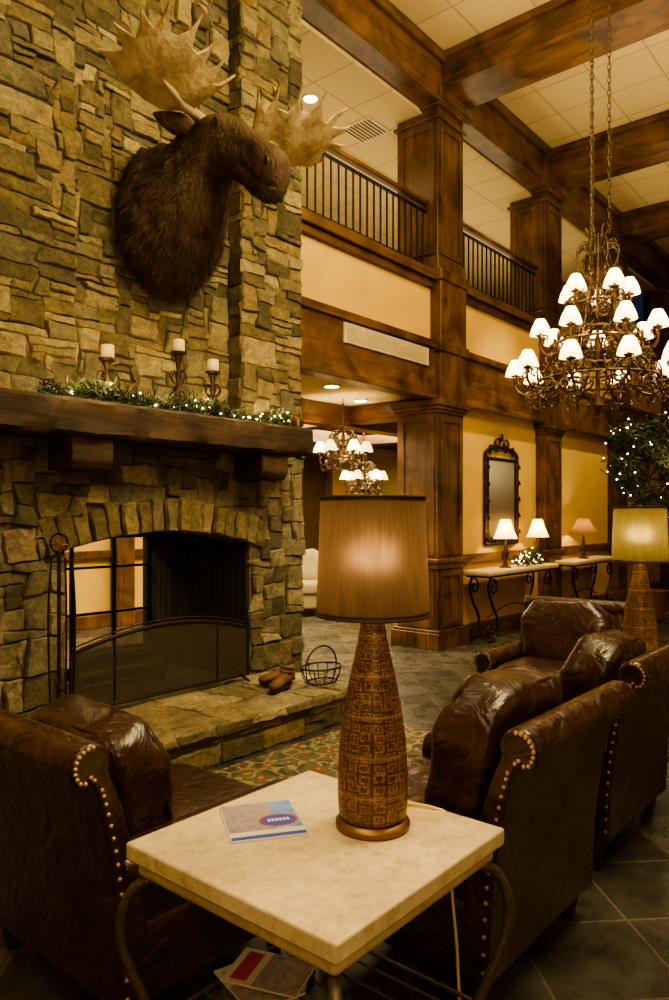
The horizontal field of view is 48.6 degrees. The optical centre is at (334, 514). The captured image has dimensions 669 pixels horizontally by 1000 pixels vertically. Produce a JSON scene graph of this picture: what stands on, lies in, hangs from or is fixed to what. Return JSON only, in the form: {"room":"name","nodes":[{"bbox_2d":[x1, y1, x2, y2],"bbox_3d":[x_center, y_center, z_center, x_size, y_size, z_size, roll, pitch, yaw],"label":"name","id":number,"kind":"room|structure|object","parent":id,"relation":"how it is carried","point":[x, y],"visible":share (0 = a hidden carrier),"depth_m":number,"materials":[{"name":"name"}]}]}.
{"room":"hotel lobby","nodes":[
{"label":"hotel lobby","id":0,"kind":"room"},
{"bbox_2d":[65,448,359,614],"bbox_3d":[-1.839,-1.450,10.681,0.150,5.700,20.000,0,0,40],"label":"wall","id":1,"kind":"structure","parent":0,"point":[92,586],"depth_m":9.25,"materials":[{"name":"paint"}]},
{"bbox_2d":[65,537,142,631],"bbox_3d":[-2.581,0.070,9.541,0.180,2.660,4.900,0,0,40],"label":"trim","id":2,"kind":"structure","parent":1,"relation":"attached to","point":[126,552],"depth_m":9.30,"materials":[{"name":"brown wood"}]},
{"bbox_2d":[302,454,331,550],"bbox_3d":[-0.555,0.200,12.018,0.100,2.400,1.500,0,0,40],"label":"door","id":3,"kind":"structure","parent":1,"relation":"in","point":[316,482],"depth_m":12.25,"materials":[{"name":"brown wood"}]},
{"bbox_2d":[302,399,413,429],"bbox_3d":[-0.474,-1.160,9.275,3.750,0.200,0.240,0,0,40],"label":"trim","id":4,"kind":"structure","parent":1,"relation":"attached to","point":[376,413],"depth_m":8.39,"materials":[{"name":"brown wood"}]},
{"bbox_2d":[0,591,668,999],"bbox_3d":[2.967,1.450,6.648,14.000,0.100,20.000,0,0,40],"label":"floor","id":5,"kind":"structure","parent":0,"point":[615,943],"depth_m":2.46,"materials":[{"name":"tile"}]},
{"bbox_2d":[0,694,283,999],"bbox_3d":[-0.654,0.981,2.348,0.802,0.838,0.848,0,0,40],"label":"leather armchair","id":6,"kind":"object","parent":5,"relation":"on","point":[82,778],"visible":0.8,"depth_m":2.04,"materials":[{"name":"brown leather"}]},
{"bbox_2d":[27,694,173,835],"bbox_3d":[-0.733,0.821,2.260,0.574,0.503,0.286,0,0,40],"label":"cushion","id":7,"kind":"object","parent":6,"relation":"on","point":[140,766],"depth_m":2.10,"materials":[{"name":"brown leather"}]},
{"bbox_2d":[172,763,254,818],"bbox_3d":[-0.581,1.010,2.433,0.534,0.182,0.625,0,0,40],"label":"seat cushion","id":8,"kind":"object","parent":6,"relation":"on","point":[195,788],"depth_m":2.50,"materials":[{"name":"brown leather"}]},
{"bbox_2d":[0,0,348,768],"bbox_3d":[-1.491,-1.667,4.726,2.140,6.145,3.367,0,0,40],"label":"stone fireplace","id":9,"kind":"object","parent":5,"relation":"on","point":[214,502],"visible":0.8,"depth_m":4.70,"materials":[{"name":"stone"}]},
{"bbox_2d":[46,532,75,702],"bbox_3d":[-1.485,0.622,3.986,0.220,1.057,0.222,0,0,40],"label":"fireplace tool set","id":10,"kind":"object","parent":9,"relation":"on","point":[60,544],"visible":0.6,"depth_m":3.98,"materials":[{"name":"brown metal"}]},
{"bbox_2d":[97,357,117,402],"bbox_3d":[-1.321,-0.775,4.306,0.110,0.270,0.110,0,0,-9],"label":"candle holder","id":11,"kind":"object","parent":9,"relation":"on","point":[107,362],"visible":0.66,"depth_m":4.29,"materials":[{"name":"brown metal"}]},
{"bbox_2d":[101,344,113,357],"bbox_3d":[-1.321,-0.954,4.306,0.076,0.088,0.076,0,0,40],"label":"pillar candle","id":12,"kind":"object","parent":11,"relation":"on","point":[107,350],"visible":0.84,"depth_m":4.27,"materials":[{"name":"beige wax"}]},
{"bbox_2d":[67,537,149,653],"bbox_3d":[-2.015,0.675,5.630,0.025,1.050,1.465,0,0,40],"label":"grille","id":13,"kind":"object","parent":9,"relation":"attached to","point":[113,565],"depth_m":5.91,"materials":[{"name":"black metal"}]},
{"bbox_2d":[0,387,312,457],"bbox_3d":[-1.115,-0.532,4.571,0.374,0.207,2.570,0,0,40],"label":"mantel shelf","id":14,"kind":"object","parent":9,"relation":"attached to","point":[25,416],"depth_m":4.34,"materials":[{"name":"brown wood"}]},
{"bbox_2d":[69,616,249,705],"bbox_3d":[-1.036,0.903,4.694,0.167,0.498,1.386,0,0,40],"label":"fire screen","id":15,"kind":"object","parent":9,"relation":"on","point":[114,677],"visible":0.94,"depth_m":4.64,"materials":[{"name":"brown metal"}]},
{"bbox_2d":[34,375,304,426],"bbox_3d":[-0.936,-0.699,4.710,0.274,0.240,2.040,0,0,40],"label":"garland","id":16,"kind":"object","parent":9,"relation":"on","point":[191,405],"visible":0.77,"depth_m":4.50,"materials":[{"name":"pine needle"},{"name":"glowing light bulbs"}]},
{"bbox_2d":[169,350,187,404],"bbox_3d":[-0.995,-0.840,4.725,0.110,0.400,0.110,0,0,-9],"label":"candle holder","id":17,"kind":"object","parent":9,"relation":"on","point":[178,388],"visible":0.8,"depth_m":4.70,"materials":[{"name":"brown metal"}]},
{"bbox_2d":[173,339,184,350],"bbox_3d":[-0.996,-1.084,4.725,0.076,0.088,0.076,0,0,40],"label":"pillar candle","id":18,"kind":"object","parent":17,"relation":"on","point":[178,344],"visible":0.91,"depth_m":4.69,"materials":[{"name":"beige wax"}]},
{"bbox_2d":[204,370,220,416],"bbox_3d":[-0.805,-0.795,4.905,0.110,0.310,0.110,0,0,-9],"label":"candle holder","id":19,"kind":"object","parent":9,"relation":"on","point":[213,374],"visible":0.64,"depth_m":4.88,"materials":[{"name":"brown metal"}]},
{"bbox_2d":[207,359,218,370],"bbox_3d":[-0.805,-0.994,4.905,0.076,0.088,0.076,0,0,40],"label":"pillar candle","id":20,"kind":"object","parent":19,"relation":"on","point":[212,364],"visible":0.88,"depth_m":4.87,"materials":[{"name":"beige wax"}]},
{"bbox_2d":[97,1,350,305],"bbox_3d":[-0.682,-2.107,4.787,1.171,1.400,1.916,0,0,40],"label":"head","id":21,"kind":"object","parent":9,"relation":"attached to","point":[173,203],"visible":1,"depth_m":4.57},
{"bbox_2d":[258,665,295,684],"bbox_3d":[-0.392,1.095,5.103,0.305,0.111,0.090,0,0,-40],"label":"slipper","id":22,"kind":"object","parent":9,"relation":"on","point":[265,679],"visible":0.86,"depth_m":5.05,"materials":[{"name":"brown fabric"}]},
{"bbox_2d":[268,670,292,692],"bbox_3d":[-0.354,1.095,4.928,0.090,0.111,0.305,0,0,20],"label":"slipper","id":23,"kind":"object","parent":9,"relation":"on","point":[283,681],"visible":1,"depth_m":4.88,"materials":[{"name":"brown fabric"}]},
{"bbox_2d":[300,645,341,685],"bbox_3d":[-0.090,1.021,5.088,0.254,0.254,0.334,0,0,40],"label":"wire basket","id":24,"kind":"object","parent":9,"relation":"on","point":[307,681],"visible":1,"depth_m":5.07,"materials":[{"name":"black metal"}]},
{"bbox_2d":[302,549,317,608],"bbox_3d":[-0.409,0.942,10.513,0.802,0.915,0.848,0,0,-20],"label":"armchair","id":25,"kind":"object","parent":5,"relation":"on","point":[310,560],"visible":0.19,"depth_m":10.49,"materials":[{"name":"beige fabric"}]},
{"bbox_2d":[302,580,316,594],"bbox_3d":[-0.371,1.010,10.408,0.534,0.182,0.625,0,0,-20],"label":"seat cushion","id":26,"kind":"object","parent":25,"relation":"on","point":[309,587],"depth_m":10.11,"materials":[{"name":"beige fabric"}]},
{"bbox_2d":[302,549,317,579],"bbox_3d":[-0.445,0.736,10.626,0.574,0.503,0.286,0,0,-20],"label":"cushion","id":27,"kind":"object","parent":25,"relation":"on","point":[310,560],"depth_m":10.54,"materials":[{"name":"beige fabric"}]},
{"bbox_2d":[115,771,514,999],"bbox_3d":[-0.037,1.088,1.800,0.695,0.621,0.696,0,0,40],"label":"end table","id":28,"kind":"object","parent":5,"relation":"on","point":[326,897],"visible":0.92,"depth_m":1.67,"materials":[{"name":"stone"}]},
{"bbox_2d":[214,964,305,999],"bbox_3d":[-0.193,1.190,1.885,0.150,0.005,0.210,0,0,-35],"label":"magazine","id":29,"kind":"object","parent":28,"relation":"on","point":[239,992],"visible":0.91,"depth_m":1.84,"materials":[{"name":"paper"}]},
{"bbox_2d":[229,985,303,999],"bbox_3d":[-0.170,1.188,1.851,0.146,0.001,0.123,0,0,-35],"label":"photo","id":30,"kind":"object","parent":29,"relation":"on","point":[239,992],"depth_m":1.83},
{"bbox_2d":[220,947,315,998],"bbox_3d":[-0.168,1.182,1.916,0.210,0.005,0.150,0,0,20],"label":"magazine","id":31,"kind":"object","parent":29,"relation":"on","point":[282,975],"visible":0.89,"depth_m":1.91,"materials":[{"name":"paper"}]},
{"bbox_2d":[250,953,314,996],"bbox_3d":[-0.129,1.180,1.902,0.123,0.001,0.146,0,0,20],"label":"photo","id":32,"kind":"object","parent":31,"relation":"on","point":[282,975],"depth_m":1.90},
{"bbox_2d":[219,799,308,843],"bbox_3d":[-0.184,0.775,1.881,0.190,0.006,0.224,0,0,-16],"label":"magazine","id":33,"kind":"object","parent":28,"relation":"on","point":[260,821],"visible":1,"depth_m":1.86,"materials":[{"name":"paper"}]},
{"bbox_2d":[220,802,277,833],"bbox_3d":[-0.220,0.773,1.893,0.122,0.001,0.173,0,0,-16],"label":"photo","id":34,"kind":"object","parent":33,"relation":"on","point":[260,817],"depth_m":1.88},
{"bbox_2d":[187,945,472,999],"bbox_3d":[-0.037,1.200,1.800,0.539,0.014,0.539,0,0,40],"label":"shelf","id":35,"kind":"object","parent":28,"relation":"attached to","point":[205,991],"depth_m":1.89,"materials":[{"name":"metal"}]},
{"bbox_2d":[314,493,460,999],"bbox_3d":[0.119,0.673,1.879,0.292,1.458,0.364,0,0,40],"label":"table lamp","id":36,"kind":"object","parent":28,"relation":"on","point":[373,553],"visible":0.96,"depth_m":1.77,"materials":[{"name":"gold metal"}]},
{"bbox_2d":[214,726,428,786],"bbox_3d":[0.036,1.397,3.808,1.320,0.007,2.200,0,0,40],"label":"area rug","id":37,"kind":"object","parent":5,"relation":"on","point":[318,754],"visible":0.07,"depth_m":4.20,"materials":[{"name":"carpet"}]},
{"bbox_2d":[326,663,634,999],"bbox_3d":[0.445,0.947,2.473,0.848,0.905,0.802,0,0,40],"label":"leather armchair","id":38,"kind":"object","parent":5,"relation":"on","point":[505,751],"visible":0.74,"depth_m":2.18,"materials":[{"name":"brown leather"}]},
{"bbox_2d":[407,755,430,803],"bbox_3d":[0.360,1.010,2.545,0.625,0.182,0.534,0,0,40],"label":"seat cushion","id":39,"kind":"object","parent":38,"relation":"on","point":[419,767],"depth_m":2.61,"materials":[{"name":"brown leather"}]},
{"bbox_2d":[424,663,561,819],"bbox_3d":[0.533,0.746,2.393,0.286,0.503,0.574,0,0,40],"label":"cushion","id":40,"kind":"object","parent":38,"relation":"on","point":[467,734],"depth_m":2.20,"materials":[{"name":"brown leather"}]},
{"bbox_2d":[463,563,558,642],"bbox_3d":[2.114,1.006,8.735,0.350,0.792,1.800,0,0,40],"label":"console table","id":41,"kind":"object","parent":5,"relation":"on","point":[491,572],"visible":0.78,"depth_m":8.28,"materials":[{"name":"stone"}]},
{"bbox_2d":[493,519,517,567],"bbox_3d":[1.982,0.330,8.585,0.280,0.560,0.280,0,0,40],"label":"lamp","id":42,"kind":"object","parent":41,"relation":"on","point":[505,531],"visible":1,"depth_m":8.53,"materials":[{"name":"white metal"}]},
{"bbox_2d":[512,541,544,566],"bbox_3d":[2.334,0.477,8.876,0.320,0.313,0.655,0,0,40],"label":"garland","id":43,"kind":"object","parent":41,"relation":"on","point":[528,557],"visible":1,"depth_m":8.79,"materials":[{"name":"green plant"}]},
{"bbox_2d":[526,519,548,563],"bbox_3d":[2.541,0.330,9.251,0.280,0.560,0.280,0,0,40],"label":"lamp","id":44,"kind":"object","parent":41,"relation":"on","point":[537,529],"visible":0.67,"depth_m":9.18,"materials":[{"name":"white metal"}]},
{"bbox_2d":[474,595,625,679],"bbox_3d":[1.420,0.972,4.711,0.802,0.855,0.848,0,0,40],"label":"leather armchair","id":45,"kind":"object","parent":5,"relation":"on","point":[551,626],"visible":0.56,"depth_m":4.73,"materials":[{"name":"brown leather"}]},
{"bbox_2d":[495,657,564,679],"bbox_3d":[1.348,1.010,4.625,0.534,0.182,0.625,0,0,40],"label":"seat cushion","id":46,"kind":"object","parent":45,"relation":"on","point":[552,666],"depth_m":4.62,"materials":[{"name":"brown leather"}]},
{"bbox_2d":[520,599,611,660],"bbox_3d":[1.500,0.796,4.799,0.574,0.503,0.286,0,0,40],"label":"cushion","id":47,"kind":"object","parent":45,"relation":"on","point":[551,629],"depth_m":4.73,"materials":[{"name":"brown leather"}]},
{"bbox_2d":[555,555,612,600],"bbox_3d":[3.544,1.006,10.439,0.350,0.792,1.650,0,0,40],"label":"console table","id":48,"kind":"object","parent":5,"relation":"on","point":[571,562],"visible":0.58,"depth_m":10.27,"materials":[{"name":"stone"}]},
{"bbox_2d":[568,519,598,558],"bbox_3d":[3.492,0.330,10.385,0.420,0.560,0.420,0,0,40],"label":"lamp","id":49,"kind":"object","parent":48,"relation":"on","point":[582,527],"visible":1,"depth_m":10.29,"materials":[{"name":"fabric"}]},
{"bbox_2d":[559,629,668,864],"bbox_3d":[1.105,0.957,3.368,0.848,0.885,0.802,0,0,40],"label":"leather armchair","id":50,"kind":"object","parent":5,"relation":"on","point":[633,774],"visible":0.48,"depth_m":3.07,"materials":[{"name":"brown leather"}]},
{"bbox_2d":[559,629,646,702],"bbox_3d":[1.193,0.766,3.288,0.286,0.503,0.574,0,0,40],"label":"cushion","id":51,"kind":"object","parent":50,"relation":"on","point":[596,659],"depth_m":3.10,"materials":[{"name":"brown leather"}]},
{"bbox_2d":[599,407,668,620],"bbox_3d":[4.254,-0.073,9.863,1.194,2.947,1.270,0,0,-44],"label":"indoor tree","id":52,"kind":"object","parent":5,"relation":"on","point":[640,443],"visible":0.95,"depth_m":9.81,"materials":[{"name":"pine needle"},{"name":"dark wood"},{"name":"glowing light bulbs"}]},
{"bbox_3d":[1.726,1.088,3.877,0.695,0.621,0.695,0,0,40],"label":"end table","id":53,"kind":"object","parent":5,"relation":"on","visible":0},
{"bbox_2d":[611,504,668,651],"bbox_3d":[1.616,0.361,3.917,0.292,0.834,0.292,0,0,40],"label":"table lamp","id":54,"kind":"object","parent":53,"relation":"on","point":[639,533],"visible":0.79,"depth_m":3.83,"materials":[{"name":"yellow fabric"}]},
{"bbox_2d":[313,433,396,450],"bbox_3d":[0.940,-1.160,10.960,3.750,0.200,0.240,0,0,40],"label":"ceiling","id":55,"kind":"structure","parent":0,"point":[374,439],"depth_m":11.05,"materials":[{"name":"beige paint"}]},
{"bbox_2d":[300,375,412,405],"bbox_3d":[-0.311,-1.310,9.399,3.840,0.100,20.000,0,0,40],"label":"ceiling","id":56,"kind":"structure","parent":0,"point":[312,387],"depth_m":7.74,"materials":[{"name":"beige paint"}]},
{"bbox_2d":[323,384,340,387],"bbox_3d":[-0.027,-1.255,7.202,0.180,0.018,0.180,0,0,40],"label":"recessed light","id":57,"kind":"object","parent":56,"relation":"in","point":[325,385],"visible":1,"depth_m":7.17,"materials":[{"name":"white glass"}]},
{"bbox_2d":[313,399,372,471],"bbox_3d":[0.094,-0.870,8.015,0.606,0.792,0.642,0,0,40],"label":"chandelier","id":58,"kind":"object","parent":56,"relation":"hanging from","point":[331,447],"visible":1,"depth_m":7.95,"materials":[{"name":"brown metal"}]},
{"bbox_2d":[352,399,368,401],"bbox_3d":[0.284,-1.255,8.117,0.180,0.018,0.180,0,0,40],"label":"recessed light","id":59,"kind":"object","parent":56,"relation":"in","point":[353,400],"visible":1,"depth_m":8.07,"materials":[{"name":"white glass"}]},
{"bbox_2d":[340,433,387,494],"bbox_3d":[0.378,-0.756,9.473,0.618,1.026,0.606,0,0,40],"label":"chandelier","id":60,"kind":"object","parent":56,"relation":"hanging from","point":[358,477],"visible":0.86,"depth_m":9.40,"materials":[{"name":"brown metal"}]},
{"bbox_2d":[360,451,396,494],"bbox_3d":[1.943,0.070,12.155,3.750,2.660,0.120,0,0,40],"label":"wall","id":61,"kind":"structure","parent":0,"point":[384,461],"depth_m":12.94,"materials":[{"name":"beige paint"}]},
{"bbox_2d":[301,398,396,436],"bbox_3d":[0.576,-1.140,9.242,0.240,0.240,6.100,0,0,40],"label":"trim","id":62,"kind":"structure","parent":61,"relation":"attached to","point":[315,413],"depth_m":8.38,"materials":[{"name":"brown wood"}]},
{"bbox_2d":[313,428,396,453],"bbox_3d":[-0.574,-1.140,10.207,0.240,0.240,6.100,0,0,40],"label":"trim","id":63,"kind":"structure","parent":61,"relation":"attached to","point":[321,435],"depth_m":10.86,"materials":[{"name":"beige paint"}]},
{"bbox_2d":[300,19,655,334],"bbox_3d":[2.055,-4.260,12.172,3.900,0.080,12.710,0,0,40],"label":"ceiling","id":64,"kind":"structure","parent":0,"point":[488,192],"depth_m":9.12,"materials":[{"name":"tile"}]},
{"bbox_2d":[302,93,318,103],"bbox_3d":[-0.243,-4.215,7.489,0.180,0.018,0.180,0,0,40],"label":"recessed light","id":65,"kind":"object","parent":64,"relation":"in","point":[309,98],"visible":0.98,"depth_m":7.47,"materials":[{"name":"white glass"}]},
{"bbox_2d":[343,116,390,143],"bbox_3d":[0.335,-4.209,8.100,0.400,0.022,0.400,0,0,40],"label":"ceiling vent","id":66,"kind":"object","parent":64,"relation":"in","point":[365,129],"visible":0.89,"depth_m":8.08,"materials":[{"name":"beige metal"}]},
{"bbox_2d":[346,119,385,141],"bbox_3d":[0.335,-4.203,8.100,0.330,0.010,0.340,0,0,40],"label":"grille","id":67,"kind":"object","parent":66,"relation":"attached to","point":[361,130],"depth_m":8.08,"materials":[{"name":"metal"}]},
{"bbox_2d":[300,234,660,415],"bbox_3d":[3.571,-2.115,10.899,0.140,0.690,12.710,0,0,40],"label":"wall","id":68,"kind":"structure","parent":0,"point":[332,276],"depth_m":7.21,"materials":[{"name":"paint"}]},
{"bbox_2d":[343,322,428,365],"bbox_3d":[0.521,-1.610,7.029,0.022,0.180,1.360,0,0,40],"label":"air vent","id":69,"kind":"object","parent":68,"relation":"attached to","point":[355,335],"visible":1,"depth_m":6.96,"materials":[{"name":"beige metal"}]},
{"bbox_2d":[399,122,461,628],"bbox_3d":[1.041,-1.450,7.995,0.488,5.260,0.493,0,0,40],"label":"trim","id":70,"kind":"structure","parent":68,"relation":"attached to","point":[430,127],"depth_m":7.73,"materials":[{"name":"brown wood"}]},
{"bbox_2d":[390,85,472,650],"bbox_3d":[1.040,-1.500,8.030,0.670,5.800,0.680,0,0,40],"label":"column","id":71,"kind":"structure","parent":68,"relation":"attached to","point":[450,283],"depth_m":7.82,"materials":[{"name":"brown wood"}]},
{"bbox_2d":[301,207,653,384],"bbox_3d":[3.595,-2.450,10.880,0.240,0.180,12.710,0,0,40],"label":"trim","id":72,"kind":"structure","parent":68,"relation":"attached to","point":[315,226],"depth_m":7.11,"materials":[{"name":"brown wood"}]},
{"bbox_2d":[301,149,427,264],"bbox_3d":[0.275,-2.915,6.955,0.070,0.750,2.110,0,0,40],"label":"balcony railing","id":73,"kind":"object","parent":72,"relation":"on","point":[339,153],"visible":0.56,"depth_m":7.04,"materials":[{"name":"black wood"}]},
{"bbox_2d":[463,222,536,316],"bbox_3d":[1.972,-2.915,8.978,0.070,0.750,2.110,0,0,40],"label":"balcony railing","id":74,"kind":"object","parent":72,"relation":"on","point":[466,227],"visible":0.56,"depth_m":9.01,"materials":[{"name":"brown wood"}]},
{"bbox_2d":[562,281,608,348],"bbox_3d":[3.669,-2.915,11.000,0.070,0.750,2.110,0,0,40],"label":"balcony railing","id":75,"kind":"object","parent":72,"relation":"on","point":[563,283],"visible":0.06,"depth_m":11.28,"materials":[{"name":"brown wood"}]},
{"bbox_2d":[299,296,664,448],"bbox_3d":[3.602,-1.500,10.873,0.260,0.600,12.710,0,0,40],"label":"trim","id":76,"kind":"structure","parent":68,"relation":"attached to","point":[325,355],"depth_m":7.29,"materials":[{"name":"brown wood"}]},
{"bbox_2d":[389,0,668,253],"bbox_3d":[4.768,-4.800,5.137,9.300,0.100,20.000,0,0,40],"label":"ceiling","id":77,"kind":"structure","parent":0,"point":[556,108],"depth_m":8.28,"materials":[{"name":"tile"}]},
{"bbox_2d":[300,0,668,286],"bbox_3d":[3.606,-4.505,10.870,0.450,0.490,12.710,0,0,40],"label":"ceiling beam","id":78,"kind":"structure","parent":77,"relation":"attached to","point":[375,33],"depth_m":7.59,"materials":[{"name":"brown wood"}]},
{"bbox_2d":[442,0,668,108],"bbox_3d":[4.748,-4.575,4.919,9.050,0.350,0.620,0,0,40],"label":"ceiling beam","id":79,"kind":"structure","parent":77,"relation":"attached to","point":[549,39],"depth_m":7.04,"materials":[{"name":"brown wood"}]},
{"bbox_2d":[505,0,668,415],"bbox_3d":[2.171,-2.641,6.103,1.431,3.642,1.496,0,0,-36],"label":"chandelier","id":80,"kind":"object","parent":79,"relation":"hanging from","point":[631,345],"visible":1,"depth_m":6.00,"materials":[{"name":"brown metal"}]},
{"bbox_2d":[550,110,668,190],"bbox_3d":[6.445,-4.575,6.941,9.050,0.350,0.620,0,0,40],"label":"trim","id":81,"kind":"structure","parent":77,"relation":"attached to","point":[642,143],"depth_m":9.20,"materials":[{"name":"brown wood"}]},
{"bbox_2d":[620,200,668,244],"bbox_3d":[8.142,-4.575,8.964,9.050,0.350,0.620,0,0,40],"label":"trim","id":82,"kind":"structure","parent":77,"relation":"attached to","point":[651,222],"depth_m":11.48,"materials":[{"name":"brown wood"}]},
{"bbox_2d":[463,409,657,553],"bbox_3d":[4.343,-0.370,11.943,0.200,1.740,9.720,0,0,40],"label":"wall","id":83,"kind":"structure","parent":0,"point":[584,488],"depth_m":9.60,"materials":[{"name":"paint"}]},
{"bbox_2d":[484,434,520,545],"bbox_3d":[2.043,-0.313,9.004,0.049,1.350,0.922,0,0,40],"label":"wall mirror","id":84,"kind":"object","parent":83,"relation":"attached to","point":[501,475],"visible":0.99,"depth_m":8.96,"materials":[{"name":"clear glass"}]},
{"bbox_2d":[489,460,513,536],"bbox_3d":[2.030,-0.200,9.001,0.010,0.920,0.660,0,0,40],"label":"mirror glass","id":85,"kind":"object","parent":84,"relation":"attached to","point":[501,472],"depth_m":8.97,"materials":[{"name":"mirror"}]},
{"bbox_2d":[507,175,569,596],"bbox_3d":[2.737,-1.500,10.053,0.670,5.800,0.680,0,0,40],"label":"trim","id":86,"kind":"structure","parent":83,"relation":"attached to","point":[526,224],"depth_m":9.83,"materials":[{"name":"brown wood"}]},
{"bbox_2d":[463,549,659,624],"bbox_3d":[4.431,0.890,11.869,0.030,0.700,9.720,0,0,40],"label":"wainscoting","id":87,"kind":"structure","parent":83,"relation":"attached to","point":[512,588],"depth_m":9.27,"materials":[{"name":"beige dark wood"}]},
{"bbox_2d":[463,543,661,638],"bbox_3d":[4.446,0.920,11.856,0.070,0.960,9.720,0,0,40],"label":"trim","id":88,"kind":"structure","parent":83,"relation":"attached to","point":[510,621],"depth_m":9.02,"materials":[{"name":"brown wood"}]},
{"bbox_2d":[582,234,633,601],"bbox_3d":[4.434,-1.500,12.075,0.670,5.800,0.680,0,0,40],"label":"trim","id":89,"kind":"structure","parent":83,"relation":"attached to","point":[617,594],"depth_m":11.81,"materials":[{"name":"brown wood"}]},
{"bbox_2d":[646,276,668,590],"bbox_3d":[6.131,-1.500,14.097,0.670,5.800,0.680,0,0,40],"label":"trim","id":90,"kind":"structure","parent":83,"relation":"attached to","point":[662,290],"depth_m":13.78,"materials":[{"name":"brown wood"}]},
{"bbox_3d":[2.074,-2.790,12.156,3.950,2.860,12.710,0,0,40],"label":"wall","id":91,"kind":"structure","parent":0,"visible":0},
{"bbox_2d":[631,289,649,360],"bbox_3d":[5.229,-3.410,13.170,0.120,1.620,2.100,0,0,40],"label":"window","id":92,"kind":"structure","parent":91,"relation":"in","point":[641,302],"depth_m":13.86,"materials":[{"name":"black glass"}]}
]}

